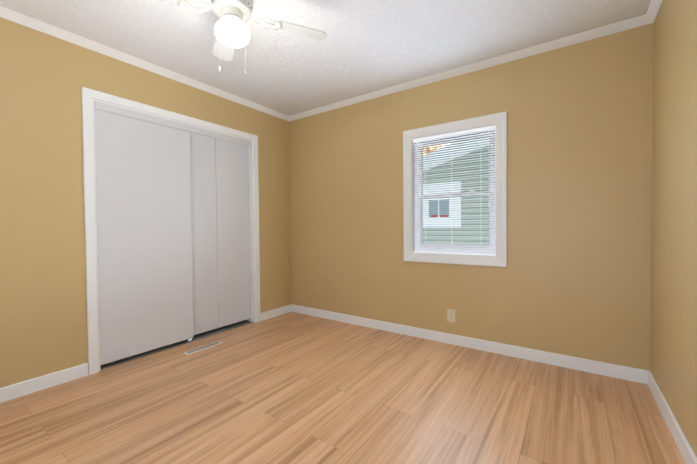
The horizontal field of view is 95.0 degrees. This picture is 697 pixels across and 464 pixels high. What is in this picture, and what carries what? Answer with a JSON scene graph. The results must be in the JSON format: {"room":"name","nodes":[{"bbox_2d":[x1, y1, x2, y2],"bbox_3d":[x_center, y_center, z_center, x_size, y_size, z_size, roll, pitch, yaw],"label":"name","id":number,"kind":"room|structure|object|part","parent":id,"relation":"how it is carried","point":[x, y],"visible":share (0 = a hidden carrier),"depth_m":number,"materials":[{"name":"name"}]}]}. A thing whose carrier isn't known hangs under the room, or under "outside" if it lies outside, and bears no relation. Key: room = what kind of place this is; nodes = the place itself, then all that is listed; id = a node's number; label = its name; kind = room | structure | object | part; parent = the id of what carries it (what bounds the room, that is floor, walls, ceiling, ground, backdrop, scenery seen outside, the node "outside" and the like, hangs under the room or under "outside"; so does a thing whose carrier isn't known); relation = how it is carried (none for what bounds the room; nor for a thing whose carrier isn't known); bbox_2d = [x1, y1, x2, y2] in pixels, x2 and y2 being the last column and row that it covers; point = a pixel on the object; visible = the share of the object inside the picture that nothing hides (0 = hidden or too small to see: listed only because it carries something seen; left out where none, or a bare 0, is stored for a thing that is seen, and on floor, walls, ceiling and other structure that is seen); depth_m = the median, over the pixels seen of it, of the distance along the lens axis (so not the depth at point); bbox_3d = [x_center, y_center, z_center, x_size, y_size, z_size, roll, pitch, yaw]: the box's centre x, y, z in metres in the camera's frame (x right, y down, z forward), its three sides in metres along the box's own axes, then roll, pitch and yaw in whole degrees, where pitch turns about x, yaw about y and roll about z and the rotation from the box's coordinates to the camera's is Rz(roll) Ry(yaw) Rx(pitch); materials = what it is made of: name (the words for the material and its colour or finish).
{"room":"empty bedroom","nodes":[
{"label":"empty bedroom","id":0,"kind":"room"},
{"bbox_2d":[0,17,290,387],"bbox_3d":[-2.167,-0.196,2.692,0.820,2.480,3.830,0,1,35],"label":"wall","id":1,"kind":"structure","parent":0,"point":[44,78],"depth_m":2.21,"materials":[{"name":"paint"}]},
{"bbox_2d":[0,363,87,402],"bbox_3d":[-2.364,1.021,1.690,0.013,0.090,1.588,0,1,35],"label":"baseboard","id":2,"kind":"structure","parent":1,"relation":"attached to","point":[19,389],"depth_m":2.14,"materials":[{"name":"white wood"}]},
{"bbox_2d":[0,6,287,120],"bbox_3d":[-1.786,-1.370,2.476,0.042,0.050,3.700,0,1,35],"label":"crown molding","id":3,"kind":"structure","parent":1,"relation":"attached to","point":[5,13],"depth_m":2.49,"materials":[{"name":"white wood"}]},
{"bbox_2d":[81,87,260,374],"bbox_3d":[-1.524,0.013,3.012,0.130,2.040,1.460,0,1,35],"label":"door frame","id":4,"kind":"structure","parent":1,"relation":"attached to","point":[251,234],"depth_m":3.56,"materials":[{"name":"white wood"}]},
{"bbox_2d":[94,101,251,145],"bbox_3d":[-1.485,-0.962,2.959,0.012,0.058,1.424,0,1,35],"label":"valance","id":5,"kind":"object","parent":1,"relation":"attached to","point":[136,115],"visible":1,"depth_m":2.79,"materials":[{"name":"white wood"}]},
{"bbox_2d":[260,304,291,320],"bbox_3d":[-0.873,0.966,3.828,0.013,0.090,0.458,0,1,35],"label":"baseboard","id":6,"kind":"structure","parent":1,"relation":"attached to","point":[285,309],"depth_m":3.82,"materials":[{"name":"white wood"}]},
{"bbox_2d":[0,0,650,115],"bbox_3d":[-0.432,-1.438,1.530,3.605,0.100,3.960,0,1,35],"label":"ceiling","id":7,"kind":"structure","parent":0,"point":[363,47],"depth_m":2.29,"materials":[{"name":"white paint"}]},
{"bbox_2d":[158,0,326,73],"bbox_3d":[-0.611,-1.110,1.682,0.796,0.558,0.796,0,1,18],"label":"ceiling fan","id":8,"kind":"object","parent":7,"relation":"hanging from","point":[231,31],"visible":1,"depth_m":1.66,"materials":[{"name":"white metal"}]},
{"bbox_3d":[-0.944,-1.155,1.514,0.221,0.029,0.307,0,1,35],"label":"blade","id":9,"kind":"part","parent":8,"relation":"part of","materials":[{"name":"white wood"}]},
{"bbox_3d":[-0.778,-1.166,2.013,0.307,0.029,0.221,0,1,35],"label":"blade","id":10,"kind":"part","parent":8,"relation":"part of","materials":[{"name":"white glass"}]},
{"bbox_3d":[-0.611,-1.049,1.683,0.178,0.120,0.178,0,1,35],"label":"globe","id":11,"kind":"part","parent":8,"relation":"part of"},
{"bbox_3d":[-0.280,-1.167,1.847,0.221,0.029,0.307,0,1,35],"label":"blade","id":12,"kind":"part","parent":8,"relation":"part of","materials":[{"name":"white wood"}]},
{"bbox_2d":[0,312,684,463],"bbox_3d":[-0.718,1.100,1.795,4.355,0.100,3.960,0,1,35],"label":"floor","id":13,"kind":"structure","parent":0,"point":[292,388],"depth_m":1.88,"materials":[{"name":"brown wood"}]},
{"bbox_2d":[184,341,222,354],"bbox_3d":[-1.289,1.032,2.850,0.066,0.005,0.335,0,1,35],"label":"floor vent","id":14,"kind":"object","parent":13,"relation":"in","point":[202,348],"visible":1,"depth_m":2.83,"materials":[{"name":"metal"}]},
{"bbox_2d":[289,23,653,370],"bbox_3d":[0.674,-0.209,3.125,3.605,2.440,0.130,0,1,35],"label":"wall","id":15,"kind":"structure","parent":0,"point":[573,278],"depth_m":2.54,"materials":[{"name":"paint"}]},
{"bbox_2d":[447,309,454,322],"bbox_3d":[0.928,0.759,2.889,0.070,0.114,0.008,0,1,35],"label":"electrical outlet","id":16,"kind":"object","parent":15,"relation":"attached to","point":[450,315],"visible":1,"depth_m":2.89,"materials":[{"name":"beige plastic"}]},
{"bbox_2d":[403,111,506,266],"bbox_3d":[0.952,-0.347,2.915,0.914,1.264,0.152,0,1,35],"label":"window","id":17,"kind":"structure","parent":15,"relation":"in","point":[416,205],"depth_m":2.86,"materials":[{"name":"white plastic"}]},
{"bbox_2d":[417,151,417,195],"bbox_3d":[0.694,-0.340,3.042,0.085,1.054,0.025,0,1,14],"label":"blind cord","id":18,"kind":"object","parent":17,"relation":"hanging from","point":[417,195],"depth_m":3.05,"materials":[{"name":"white plastic"}]},
{"bbox_2d":[451,217,451,252],"bbox_3d":[0.935,-0.339,2.891,0.002,1.052,0.027,0,1,35],"label":"blind cord","id":19,"kind":"object","parent":17,"relation":"hanging from","point":[451,217],"depth_m":2.89,"materials":[{"name":"white plastic"}]},
{"bbox_3d":[0.935,-0.347,2.891,0.734,1.089,0.029,0,1,35],"label":"window blind rails","id":20,"kind":"part","parent":17,"relation":"part of","materials":[{"name":"white plastic"}]},
{"bbox_3d":[0.965,-0.097,2.936,0.686,0.517,0.028,0,1,35],"label":"window sash","id":21,"kind":"part","parent":17,"relation":"part of","materials":[{"name":"white plastic"}]},
{"bbox_3d":[0.979,-0.594,2.952,0.686,0.548,0.028,0,1,35],"label":"window sash","id":22,"kind":"part","parent":17,"relation":"part of","materials":[{"name":"white plastic"}]},
{"bbox_2d":[288,15,643,121],"bbox_3d":[0.620,-1.402,3.027,3.240,0.050,0.042,0,1,35],"label":"crown molding","id":23,"kind":"structure","parent":15,"relation":"attached to","point":[634,22],"depth_m":2.63,"materials":[{"name":"white wood"}]},
{"bbox_2d":[292,304,643,383],"bbox_3d":[0.637,0.967,3.095,3.330,0.090,0.013,0,1,35],"label":"baseboard","id":24,"kind":"structure","parent":15,"relation":"attached to","point":[591,366],"depth_m":2.68,"materials":[{"name":"white wood"}]},
{"bbox_2d":[650,0,696,456],"bbox_3d":[0.967,-0.160,0.508,0.130,2.440,3.830,0,1,35],"label":"wall","id":25,"kind":"structure","parent":0,"point":[673,352],"depth_m":1.63,"materials":[{"name":"paint"}]},
{"bbox_2d":[640,0,662,25],"bbox_3d":[0.923,-1.356,0.587,0.042,0.050,3.700,0,1,35],"label":"crown molding","id":26,"kind":"structure","parent":25,"relation":"attached to","point":[649,16],"depth_m":2.02,"materials":[{"name":"white wood"}]},
{"bbox_2d":[644,370,696,463],"bbox_3d":[0.956,1.013,0.625,0.013,0.090,3.700,0,1,35],"label":"baseboard","id":27,"kind":"structure","parent":25,"relation":"attached to","point":[683,445],"depth_m":1.63,"materials":[{"name":"white wood"}]},
{"label":"outside","id":28,"kind":"structure","parent":0,"visible":0},
{"bbox_2d":[423,143,451,154],"bbox_3d":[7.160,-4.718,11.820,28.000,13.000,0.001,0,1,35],"label":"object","id":29,"kind":"structure","parent":28,"point":[430,149],"depth_m":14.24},
{"bbox_3d":[1.748,1.390,4.979,15.000,0.050,4.070,0,1,35],"label":"ground","id":30,"kind":"structure","parent":28,"visible":0},
{"bbox_2d":[422,137,489,244],"bbox_3d":[2.567,-1.048,6.326,12.220,4.758,0.420,0,1,35],"label":"neighboring house","id":31,"kind":"structure","parent":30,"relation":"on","point":[447,221],"depth_m":6.71,"materials":[{"name":"green"}]},
{"bbox_3d":[1.969,-0.511,6.968,0.450,0.390,0.006,0,1,35],"label":"pane","id":32,"kind":"part","parent":31,"relation":"part of","materials":[{"name":"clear glass"}]},
{"bbox_3d":[2.017,-0.581,6.950,0.830,0.970,0.025,0,1,35],"label":"panel","id":33,"kind":"part","parent":31,"relation":"part of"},
{"bbox_3d":[-1.527,-0.976,2.989,0.093,0.030,1.428,0,1,35],"label":"closet track","id":34,"kind":"object","parent":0,"visible":0},
{"bbox_2d":[94,109,193,364],"bbox_3d":[-1.695,0.025,2.711,0.034,1.960,0.733,0,1,35],"label":"closet door","id":35,"kind":"structure","parent":34,"relation":"hanging from","point":[144,221],"depth_m":2.65,"materials":[{"name":"white wood"}]},
{"bbox_2d":[190,132,250,334],"bbox_3d":[-1.339,0.008,3.301,0.034,1.956,0.736,0,1,35],"label":"closet door","id":36,"kind":"structure","parent":34,"relation":"hanging from","point":[220,228],"depth_m":3.29,"materials":[{"name":"white wood"}]}
]}

